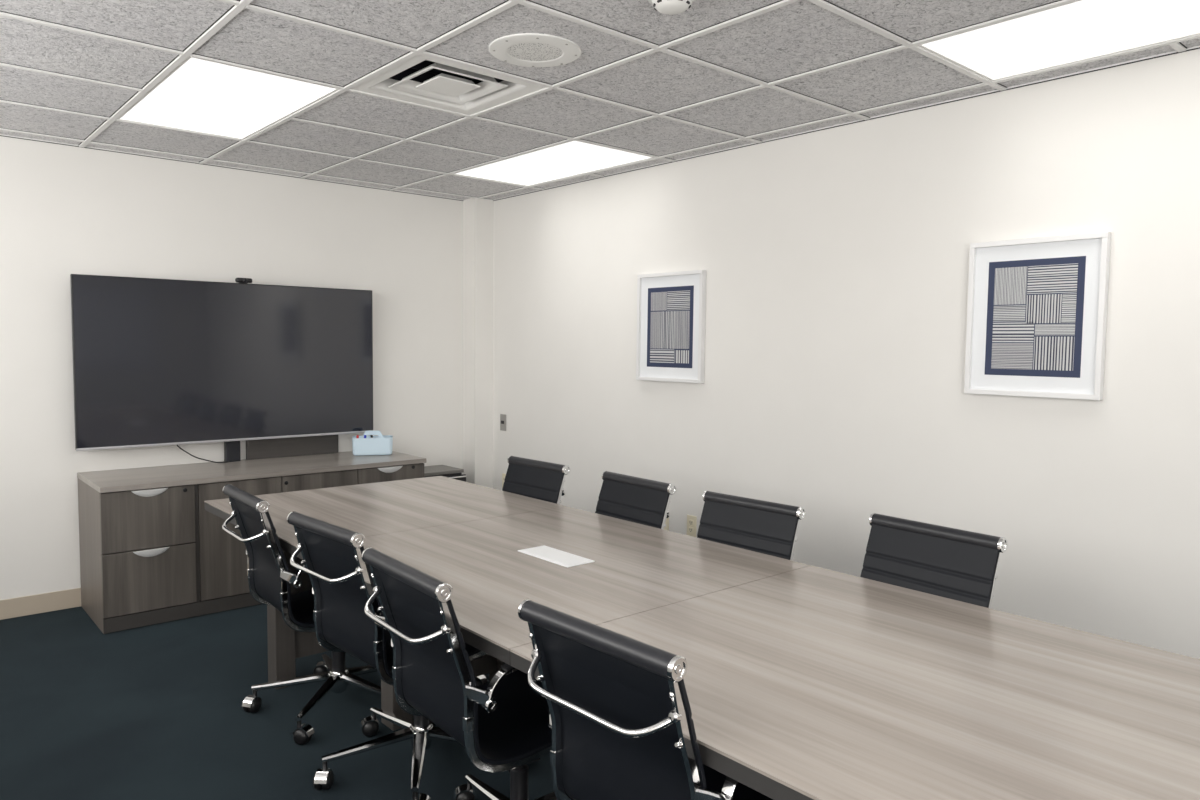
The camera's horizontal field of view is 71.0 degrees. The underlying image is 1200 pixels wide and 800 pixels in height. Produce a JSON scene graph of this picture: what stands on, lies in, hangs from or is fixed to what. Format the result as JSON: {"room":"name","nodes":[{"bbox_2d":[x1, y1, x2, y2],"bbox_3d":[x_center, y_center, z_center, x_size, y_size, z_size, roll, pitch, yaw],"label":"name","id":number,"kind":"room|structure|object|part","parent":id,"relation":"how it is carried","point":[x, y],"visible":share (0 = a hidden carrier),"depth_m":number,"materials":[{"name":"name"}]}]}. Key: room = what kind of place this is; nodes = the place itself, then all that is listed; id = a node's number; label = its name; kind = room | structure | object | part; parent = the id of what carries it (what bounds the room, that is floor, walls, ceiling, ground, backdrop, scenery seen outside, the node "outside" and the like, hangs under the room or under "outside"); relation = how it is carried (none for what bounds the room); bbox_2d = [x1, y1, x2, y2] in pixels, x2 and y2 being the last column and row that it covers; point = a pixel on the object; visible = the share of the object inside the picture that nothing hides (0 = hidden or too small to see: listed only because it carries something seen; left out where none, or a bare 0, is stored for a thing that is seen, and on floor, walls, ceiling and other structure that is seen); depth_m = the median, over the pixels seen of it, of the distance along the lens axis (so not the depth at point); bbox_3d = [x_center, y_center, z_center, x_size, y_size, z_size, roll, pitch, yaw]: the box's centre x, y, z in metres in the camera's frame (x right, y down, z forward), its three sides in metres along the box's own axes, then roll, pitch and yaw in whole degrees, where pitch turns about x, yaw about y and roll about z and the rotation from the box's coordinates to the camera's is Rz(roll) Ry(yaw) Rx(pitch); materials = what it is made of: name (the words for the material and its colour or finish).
{"room":"conference room","nodes":[
{"label":"conference room","id":0,"kind":"room"},
{"bbox_2d":[0,136,462,599],"bbox_3d":[-2.582,-0.282,4.912,4.595,2.830,0.100,-3,5,-41],"label":"wall","id":1,"kind":"structure","parent":0,"point":[65,210],"depth_m":4.86,"materials":[{"name":"white paint"}]},
{"bbox_2d":[0,588,80,619],"bbox_3d":[-2.621,1.083,4.909,4.238,0.105,0.008,-3,5,-41],"label":"baseboard","id":2,"kind":"structure","parent":1,"relation":"attached to","point":[71,598],"depth_m":4.55,"materials":[{"name":"beige plastic"}]},
{"bbox_2d":[70,274,372,461],"bbox_3d":[-2.202,-0.164,5.102,1.715,1.078,0.120,-3,5,-41],"label":"television","id":3,"kind":"object","parent":1,"relation":"attached to","point":[157,362],"visible":0.95,"depth_m":4.96,"materials":[{"name":"black plastic"}]},
{"bbox_3d":[-2.172,0.238,5.089,1.715,0.014,0.015,-3,5,-41],"label":"trim","id":4,"kind":"part","parent":3,"relation":"part of","materials":[{"name":"silver metal"}]},
{"bbox_3d":[-2.238,-0.050,5.107,0.083,0.850,0.044,-3,5,-41],"label":"mount post","id":5,"kind":"part","parent":3,"relation":"part of","materials":[{"name":"black metal"}]},
{"bbox_2d":[235,278,251,283],"bbox_3d":[-2.141,-0.689,5.051,0.094,0.086,0.062,-3,5,-41],"label":"webcam","id":6,"kind":"object","parent":3,"relation":"attached to","point":[239,280],"visible":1,"depth_m":5.03,"materials":[{"name":"black plastic"}]},
{"bbox_2d":[0,604,553,799],"bbox_3d":[-0.319,1.376,2.398,4.595,0.100,7.040,-3,5,-41],"label":"floor","id":7,"kind":"structure","parent":0,"point":[155,711],"depth_m":3.24,"materials":[{"name":"blue carpet"}]},
{"bbox_2d":[77,451,425,633],"bbox_3d":[-1.995,0.760,5.019,1.819,0.750,0.620,-3,5,-41],"label":"credenza","id":8,"kind":"object","parent":7,"relation":"on","point":[151,551],"visible":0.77,"depth_m":4.47,"materials":[{"name":"laminate"}]},
{"bbox_3d":[-2.683,0.804,4.445,0.022,0.722,0.580,-3,5,-41],"label":"panel","id":9,"kind":"part","parent":8,"relation":"part of","materials":[{"name":"laminate"}]},
{"bbox_3d":[-2.327,0.612,4.343,0.436,0.307,0.018,-3,5,-41],"label":"drawer","id":10,"kind":"part","parent":8,"relation":"part of","materials":[{"name":"laminate"}]},
{"bbox_3d":[-2.330,0.930,4.364,0.436,0.320,0.018,-3,5,-41],"label":"drawer","id":11,"kind":"part","parent":8,"relation":"part of","materials":[{"name":"laminate"}]},
{"bbox_3d":[-2.310,0.479,4.323,0.172,0.038,0.018,-3,5,-41],"label":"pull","id":12,"kind":"part","parent":8,"relation":"part of","materials":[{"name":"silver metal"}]},
{"bbox_3d":[-2.313,0.791,4.343,0.172,0.038,0.018,-3,5,-41],"label":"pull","id":13,"kind":"part","parent":8,"relation":"part of","materials":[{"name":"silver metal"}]},
{"bbox_2d":[177,445,228,462],"bbox_3d":[-2.345,0.316,4.980,0.029,0.134,0.308,4,5,42],"label":"cable","id":14,"kind":"object","parent":8,"relation":"on","point":[177,445],"visible":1,"depth_m":4.96,"materials":[{"name":"black plastic"}]},
{"bbox_3d":[-1.982,0.758,4.655,0.438,0.633,0.018,-3,5,-41],"label":"door","id":15,"kind":"part","parent":8,"relation":"part of","materials":[{"name":"laminate"}]},
{"bbox_3d":[-2.195,0.742,5.243,1.765,0.692,0.012,-3,5,-41],"label":"panel","id":16,"kind":"part","parent":8,"relation":"part of","materials":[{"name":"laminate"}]},
{"bbox_2d":[246,435,337,459],"bbox_3d":[-1.964,0.160,5.389,0.588,0.400,0.030,-3,5,-41],"label":"board","id":17,"kind":"object","parent":8,"relation":"on","point":[324,444],"visible":0.44,"depth_m":5.37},
{"bbox_3d":[-1.642,0.743,4.951,0.452,0.633,0.018,-3,5,-41],"label":"door","id":18,"kind":"part","parent":8,"relation":"part of","materials":[{"name":"laminate"}]},
{"bbox_2d":[352,430,392,455],"bbox_3d":[-1.493,0.279,5.526,0.256,0.156,0.156,0,4,-14],"label":"caddy","id":19,"kind":"object","parent":8,"relation":"on","point":[381,444],"visible":0.97,"depth_m":5.46,"materials":[{"name":"blue plastic"}]},
{"bbox_3d":[-1.493,0.275,5.526,0.242,0.148,0.008,0,4,-14],"label":"handle","id":20,"kind":"part","parent":19,"relation":"part of","materials":[{"name":"white plastic"}]},
{"bbox_3d":[-1.294,0.433,5.207,0.172,0.038,0.018,-3,5,-41],"label":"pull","id":21,"kind":"part","parent":8,"relation":"part of","materials":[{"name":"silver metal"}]},
{"bbox_3d":[-1.297,0.565,5.239,0.447,0.307,0.018,-3,5,-41],"label":"drawer","id":22,"kind":"part","parent":8,"relation":"part of","materials":[{"name":"laminate"}]},
{"bbox_2d":[222,484,413,744],"bbox_3d":[-1.089,0.792,3.404,0.759,0.918,0.700,-2,5,-39],"label":"chair","id":23,"kind":"object","parent":7,"relation":"on","point":[270,579],"visible":0.7,"depth_m":3.27,"materials":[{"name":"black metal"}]},
{"bbox_3d":[-1.236,0.602,3.515,0.595,0.482,0.013,-2,5,-39],"label":"rail","id":24,"kind":"part","parent":23,"relation":"part of","materials":[{"name":"silver metal"}]},
{"bbox_3d":[-1.289,0.585,3.212,0.120,0.458,0.425,-2,5,-39],"label":"backrest","id":25,"kind":"part","parent":23,"relation":"part of","materials":[{"name":"black leather"}]},
{"bbox_3d":[-0.983,0.625,3.201,0.595,0.482,0.013,-2,5,-39],"label":"rail","id":26,"kind":"part","parent":23,"relation":"part of","materials":[{"name":"silver metal"}]},
{"bbox_3d":[-1.246,1.136,3.401,0.307,0.056,0.046,0,4,-10],"label":"leg","id":27,"kind":"part","parent":23,"relation":"part of","materials":[{"name":"silver metal"}]},
{"bbox_3d":[-0.959,0.699,3.182,0.391,0.262,0.040,-2,5,-39],"label":"armrest","id":28,"kind":"part","parent":23,"relation":"part of","materials":[{"name":"silver metal"}]},
{"bbox_3d":[-1.062,0.811,3.411,0.481,0.045,0.425,-2,5,-39],"label":"seat","id":29,"kind":"part","parent":23,"relation":"part of","materials":[{"name":"black leather"}]},
{"bbox_3d":[-1.092,1.147,3.252,0.046,0.056,0.307,1,4,8],"label":"leg","id":30,"kind":"part","parent":23,"relation":"part of","materials":[{"name":"silver metal"}]},
{"bbox_3d":[-1.151,1.125,3.593,0.046,0.056,0.307,-1,4,-28],"label":"leg","id":31,"kind":"part","parent":23,"relation":"part of","materials":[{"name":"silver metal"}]},
{"bbox_3d":[-0.903,1.143,3.351,0.307,0.056,0.046,2,4,26],"label":"leg","id":32,"kind":"part","parent":23,"relation":"part of","materials":[{"name":"silver metal"}]},
{"bbox_3d":[-0.939,1.129,3.562,0.046,0.056,0.307,4,5,44],"label":"leg","id":33,"kind":"part","parent":23,"relation":"part of","materials":[{"name":"silver metal"}]},
{"bbox_2d":[287,511,509,799],"bbox_3d":[-0.664,0.828,2.925,0.743,0.918,0.677,-3,5,-44],"label":"chair","id":34,"kind":"object","parent":7,"relation":"on","point":[342,583],"visible":0.61,"depth_m":2.76,"materials":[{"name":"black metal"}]},
{"bbox_3d":[-0.807,0.639,3.016,0.595,0.482,0.013,-3,5,-44],"label":"rail","id":35,"kind":"part","parent":34,"relation":"part of","materials":[{"name":"silver metal"}]},
{"bbox_3d":[-0.830,0.623,2.709,0.120,0.458,0.425,-3,5,-44],"label":"backrest","id":36,"kind":"part","parent":34,"relation":"part of","materials":[{"name":"black leather"}]},
{"bbox_3d":[-0.789,1.176,2.870,0.307,0.056,0.046,-1,4,-26],"label":"leg","id":37,"kind":"part","parent":34,"relation":"part of","materials":[{"name":"silver metal"}]},
{"bbox_3d":[-0.754,1.162,3.080,0.046,0.056,0.307,-3,5,-44],"label":"leg","id":38,"kind":"part","parent":34,"relation":"part of","materials":[{"name":"silver metal"}]},
{"bbox_3d":[-0.524,0.661,2.729,0.595,0.482,0.013,-3,5,-44],"label":"rail","id":39,"kind":"part","parent":34,"relation":"part of","materials":[{"name":"silver metal"}]},
{"bbox_3d":[-0.600,1.184,2.771,0.046,0.056,0.307,0,4,-8],"label":"leg","id":40,"kind":"part","parent":34,"relation":"part of","materials":[{"name":"silver metal"}]},
{"bbox_3d":[-0.623,0.848,2.930,0.481,0.045,0.425,-3,5,-44],"label":"seat","id":41,"kind":"part","parent":34,"relation":"part of","materials":[{"name":"black leather"}]},
{"bbox_3d":[-0.447,1.176,2.921,0.307,0.056,0.046,1,4,9],"label":"leg","id":42,"kind":"part","parent":34,"relation":"part of","materials":[{"name":"silver metal"}]},
{"bbox_2d":[424,465,467,481],"bbox_3d":[-1.202,0.786,5.893,0.460,0.602,0.308,-3,5,-41],"label":"base cabinet","id":43,"kind":"object","parent":7,"relation":"on","point":[436,470],"visible":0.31,"depth_m":5.87,"materials":[{"name":"grey wood"}]},
{"bbox_3d":[-1.082,0.561,5.800,0.365,0.066,0.020,-3,5,-41],"label":"drawer","id":44,"kind":"part","parent":43,"relation":"part of","materials":[{"name":"wood"}]},
{"bbox_3d":[-1.099,0.536,5.865,0.325,0.012,0.158,-3,5,-41],"label":"handle rail","id":45,"kind":"part","parent":43,"relation":"part of","materials":[{"name":"silver metal"}]},
{"bbox_2d":[362,548,557,799],"bbox_3d":[-0.267,0.867,2.404,0.750,0.918,0.681,-2,5,-38],"label":"chair","id":46,"kind":"object","parent":7,"relation":"on","point":[501,723],"visible":0.73,"depth_m":2.23,"materials":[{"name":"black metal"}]},
{"bbox_3d":[-0.403,0.677,2.510,0.595,0.482,0.013,-2,5,-38],"label":"rail","id":47,"kind":"part","parent":46,"relation":"part of","materials":[{"name":"silver metal"}]},
{"bbox_3d":[-0.457,0.660,2.207,0.120,0.458,0.425,-2,5,-38],"label":"backrest","id":48,"kind":"part","parent":46,"relation":"part of","materials":[{"name":"black leather"}]},
{"bbox_3d":[-0.336,1.200,2.575,0.046,0.056,0.307,-2,5,-34],"label":"leg","id":49,"kind":"part","parent":46,"relation":"part of","materials":[{"name":"silver metal"}]},
{"bbox_3d":[-0.152,0.700,2.194,0.595,0.482,0.013,-2,5,-38],"label":"rail","id":50,"kind":"part","parent":46,"relation":"part of","materials":[{"name":"silver metal"}]},
{"bbox_3d":[-0.127,0.774,2.175,0.391,0.262,0.040,-2,5,-38],"label":"armrest","id":51,"kind":"part","parent":46,"relation":"part of","materials":[{"name":"silver metal"}]},
{"bbox_3d":[-0.229,0.886,2.404,0.481,0.045,0.425,-2,5,-38],"label":"seat","id":52,"kind":"part","parent":46,"relation":"part of","materials":[{"name":"black leather"}]},
{"bbox_3d":[-0.122,1.203,2.569,0.046,0.056,0.307,4,5,38],"label":"leg","id":53,"kind":"part","parent":46,"relation":"part of","materials":[{"name":"metal"}]},
{"bbox_2d":[475,456,569,686],"bbox_3d":[-0.567,0.763,3.938,0.759,0.918,0.679,-3,5,-42],"label":"chair","id":54,"kind":"object","parent":7,"relation":"on","point":[541,480],"visible":0.31,"depth_m":4.06,"materials":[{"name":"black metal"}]},
{"bbox_3d":[-0.351,0.538,4.090,0.120,0.458,0.425,-3,5,-42],"label":"backrest","id":55,"kind":"part","parent":54,"relation":"part of","materials":[{"name":"black leather"}]},
{"bbox_3d":[-0.385,0.593,3.788,0.595,0.482,0.013,-3,5,-42],"label":"rail","id":56,"kind":"part","parent":54,"relation":"part of","materials":[{"name":"silver metal"}]},
{"bbox_2d":[595,471,675,529],"bbox_3d":[-0.115,0.799,3.466,0.759,0.918,0.679,-2,5,-39],"label":"chair","id":57,"kind":"object","parent":7,"relation":"on","point":[643,501],"visible":0.27,"depth_m":3.58,"materials":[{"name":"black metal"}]},
{"bbox_3d":[0.057,0.630,3.304,0.595,0.482,0.013,-2,5,-39],"label":"rail","id":58,"kind":"part","parent":57,"relation":"part of","materials":[{"name":"silver metal"}]},
{"bbox_2d":[518,599,772,799],"bbox_3d":[0.207,0.895,1.886,0.725,0.940,0.691,-3,5,-42],"label":"chair","id":59,"kind":"object","parent":7,"relation":"on","point":[619,718],"visible":0.85,"depth_m":1.68,"materials":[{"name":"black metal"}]},
{"bbox_3d":[0.065,0.693,1.997,0.595,0.482,0.013,-3,5,-42],"label":"rail","id":60,"kind":"part","parent":59,"relation":"part of","materials":[{"name":"silver metal"}]},
{"bbox_3d":[0.033,0.677,1.691,0.120,0.458,0.425,-3,5,-42],"label":"backrest","id":61,"kind":"part","parent":59,"relation":"part of","materials":[{"name":"black leather"}]},
{"bbox_3d":[0.338,0.716,1.700,0.595,0.482,0.013,-3,5,-42],"label":"rail","id":62,"kind":"part","parent":59,"relation":"part of","materials":[{"name":"silver metal"}]},
{"bbox_3d":[0.364,0.790,1.683,0.391,0.262,0.040,-3,5,-42],"label":"armrest","id":63,"kind":"part","parent":59,"relation":"part of","materials":[{"name":"silver metal"}]},
{"bbox_3d":[0.246,0.902,1.905,0.481,0.045,0.425,-3,5,-42],"label":"seat","id":64,"kind":"part","parent":59,"relation":"part of","materials":[{"name":"black leather"}]},
{"bbox_2d":[204,476,1199,799],"bbox_3d":[-0.132,0.918,2.888,1.235,0.755,3.719,-3,5,-41],"label":"conference table","id":65,"kind":"object","parent":7,"relation":"on","point":[802,681],"visible":0.7,"depth_m":2.03,"materials":[{"name":"laminate"}]},
{"bbox_3d":[-1.377,0.879,3.629,0.085,0.708,0.100,-3,5,-41],"label":"leg","id":66,"kind":"part","parent":65,"relation":"part of","materials":[{"name":"laminate"}]},
{"bbox_3d":[-1.038,0.814,3.924,0.817,0.608,0.026,-3,5,-41],"label":"modesty panel","id":67,"kind":"part","parent":65,"relation":"part of","materials":[{"name":"laminate"}]},
{"bbox_3d":[-0.788,0.910,3.259,0.085,0.708,0.100,-3,5,-41],"label":"leg","id":68,"kind":"part","parent":65,"relation":"part of","materials":[{"name":"laminate"}]},
{"bbox_3d":[-0.599,0.851,3.421,0.417,0.608,0.026,-3,5,-41],"label":"modesty panel","id":69,"kind":"part","parent":65,"relation":"part of","materials":[{"name":"laminate"}]},
{"bbox_3d":[-0.410,0.893,3.589,0.085,0.708,0.100,-3,5,-41],"label":"leg","id":70,"kind":"part","parent":65,"relation":"part of","materials":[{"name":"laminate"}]},
{"bbox_3d":[-0.155,0.538,2.916,0.100,0.001,0.262,-3,5,-41],"label":"port lid","id":71,"kind":"part","parent":65,"relation":"part of","materials":[{"name":"white plastic"}]},
{"bbox_2d":[697,491,804,559],"bbox_3d":[0.306,0.837,2.965,0.759,0.918,0.679,-3,5,-43],"label":"chair","id":72,"kind":"object","parent":7,"relation":"on","point":[765,527],"visible":0.32,"depth_m":3.10,"materials":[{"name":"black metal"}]},
{"bbox_3d":[0.490,0.667,2.817,0.595,0.482,0.013,-3,5,-43],"label":"rail","id":73,"kind":"part","parent":72,"relation":"part of","materials":[{"name":"silver metal"}]},
{"bbox_2d":[860,513,1007,607],"bbox_3d":[0.758,0.864,2.459,0.759,0.940,0.679,-2,5,-38],"label":"chair","id":74,"kind":"object","parent":7,"relation":"on","point":[947,562],"visible":0.3,"depth_m":2.57,"materials":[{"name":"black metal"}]},
{"bbox_3d":[0.928,0.684,2.293,0.595,0.482,0.013,-2,5,-38],"label":"rail","id":75,"kind":"part","parent":74,"relation":"part of","materials":[{"name":"silver metal"}]},
{"bbox_2d":[463,198,493,487],"bbox_3d":[-0.900,-0.197,6.214,0.157,2.530,0.160,-3,5,-41],"label":"wall pillar","id":76,"kind":"structure","parent":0,"point":[478,214],"depth_m":6.14,"materials":[{"name":"white paint"}]},
{"bbox_2d":[0,0,1199,199],"bbox_3d":[-0.290,-1.206,2.230,4.395,0.016,6.840,-3,5,-41],"label":"ceiling","id":77,"kind":"structure","parent":0,"point":[801,36],"depth_m":3.20,"materials":[{"name":"tile"}]},
{"bbox_2d":[117,57,338,139],"bbox_3d":[-1.682,-1.335,3.729,0.586,0.054,1.195,-3,5,-41],"label":"ceiling light","id":78,"kind":"object","parent":77,"relation":"attached to","point":[200,96],"visible":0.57,"depth_m":3.67,"materials":[{"name":"white plastic"}]},
{"bbox_2d":[351,54,546,114],"bbox_3d":[-0.621,-1.359,3.438,0.586,0.163,0.586,-3,5,-41],"label":"ceiling vent","id":79,"kind":"object","parent":77,"relation":"in","point":[421,79],"visible":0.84,"depth_m":3.49,"materials":[{"name":"white metal"}]},
{"bbox_3d":[-0.622,-1.292,3.442,0.192,0.025,0.192,-3,5,-41],"label":"plate","id":80,"kind":"part","parent":79,"relation":"part of","materials":[{"name":"white metal"}]},
{"bbox_2d":[489,33,580,66],"bbox_3d":[-0.231,-1.243,3.003,0.330,0.010,0.330,-3,5,-41],"label":"ceiling speaker","id":81,"kind":"object","parent":77,"relation":"attached to","point":[525,49],"visible":1,"depth_m":2.98,"materials":[{"name":"white metal"}]},
{"bbox_2d":[508,43,562,60],"bbox_3d":[-0.231,-1.241,3.003,0.197,0.002,0.197,-3,5,-41],"label":"grille","id":82,"kind":"object","parent":81,"relation":"attached to","point":[516,51],"depth_m":3.00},
{"bbox_2d":[455,141,651,185],"bbox_3d":[-0.303,-1.397,4.929,0.586,0.054,1.195,-3,5,-41],"label":"ceiling light","id":83,"kind":"object","parent":77,"relation":"attached to","point":[573,158],"visible":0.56,"depth_m":4.89,"materials":[{"name":"glowing white translucent plastic diffuser"}]},
{"bbox_2d":[0,0,1199,200],"bbox_3d":[-0.290,-1.195,2.231,4.395,0.009,6.840,-3,5,-41],"label":"ceiling grid","id":84,"kind":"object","parent":77,"relation":"attached to","point":[239,6],"depth_m":3.34,"materials":[{"name":"white metal"}]},
{"bbox_2d":[648,0,695,14],"bbox_3d":[0.215,-1.185,2.506,0.150,0.051,0.150,-3,5,-41],"label":"smoke detector","id":85,"kind":"object","parent":77,"relation":"attached to","point":[671,7],"visible":1,"depth_m":2.49,"materials":[{"name":"white plastic"}]},
{"bbox_2d":[917,0,1199,81],"bbox_3d":[1.699,-1.225,2.637,0.586,0.054,1.195,-3,5,-41],"label":"ceiling light","id":86,"kind":"object","parent":77,"relation":"attached to","point":[1081,30],"visible":0.8,"depth_m":2.80,"materials":[{"name":"glowing white plastic diffuser"},{"name":"white painted metal"}]},
{"bbox_2d":[493,49,1199,658],"bbox_3d":[1.392,-0.162,3.777,0.100,2.830,6.840,-3,5,-41],"label":"wall","id":87,"kind":"structure","parent":0,"point":[835,261],"depth_m":3.76,"materials":[{"name":"white paint"}]},
{"bbox_2d":[500,414,505,430],"bbox_3d":[-0.707,0.164,6.120,0.013,0.120,0.072,-3,5,-41],"label":"switch plate","id":88,"kind":"object","parent":87,"relation":"attached to","point":[502,416],"visible":1,"depth_m":6.12,"materials":[{"name":"silver metal"}]},
{"bbox_2d":[502,473,505,487],"bbox_3d":[-0.693,0.597,6.130,0.009,0.120,0.072,-3,5,-41],"label":"wall outlet","id":89,"kind":"object","parent":87,"relation":"attached to","point":[503,474],"visible":0.4,"depth_m":6.14,"materials":[{"name":"beige plastic"}]},
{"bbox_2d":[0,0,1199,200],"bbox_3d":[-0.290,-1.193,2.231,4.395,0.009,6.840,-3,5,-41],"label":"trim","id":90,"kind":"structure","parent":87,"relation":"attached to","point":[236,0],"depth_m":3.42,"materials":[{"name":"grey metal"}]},
{"bbox_2d":[664,518,668,530],"bbox_3d":[0.374,0.701,4.909,0.009,0.120,0.072,-3,5,-41],"label":"wall outlet","id":91,"kind":"object","parent":87,"relation":"attached to","point":[667,519],"visible":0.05,"depth_m":4.89,"materials":[{"name":"beige plastic"}]},
{"bbox_2d":[636,270,705,382],"bbox_3d":[0.398,-0.415,4.804,0.033,0.620,0.513,-3,5,-41],"label":"framed print","id":92,"kind":"object","parent":87,"relation":"attached to","point":[671,306],"visible":1,"depth_m":4.79,"materials":[{"name":"white paper"}]},
{"bbox_2d":[687,515,696,536],"bbox_3d":[0.516,0.711,4.747,0.009,0.120,0.072,-3,5,-41],"label":"wall outlet","id":93,"kind":"object","parent":87,"relation":"attached to","point":[691,520],"visible":0.94,"depth_m":4.74,"materials":[{"name":"beige plastic"}]},
{"bbox_2d":[964,232,1110,399],"bbox_3d":[1.703,-0.323,3.308,0.033,0.620,0.513,-3,5,-41],"label":"framed print","id":94,"kind":"object","parent":87,"relation":"attached to","point":[1037,307],"visible":1,"depth_m":3.29,"materials":[{"name":"white"}]}
]}

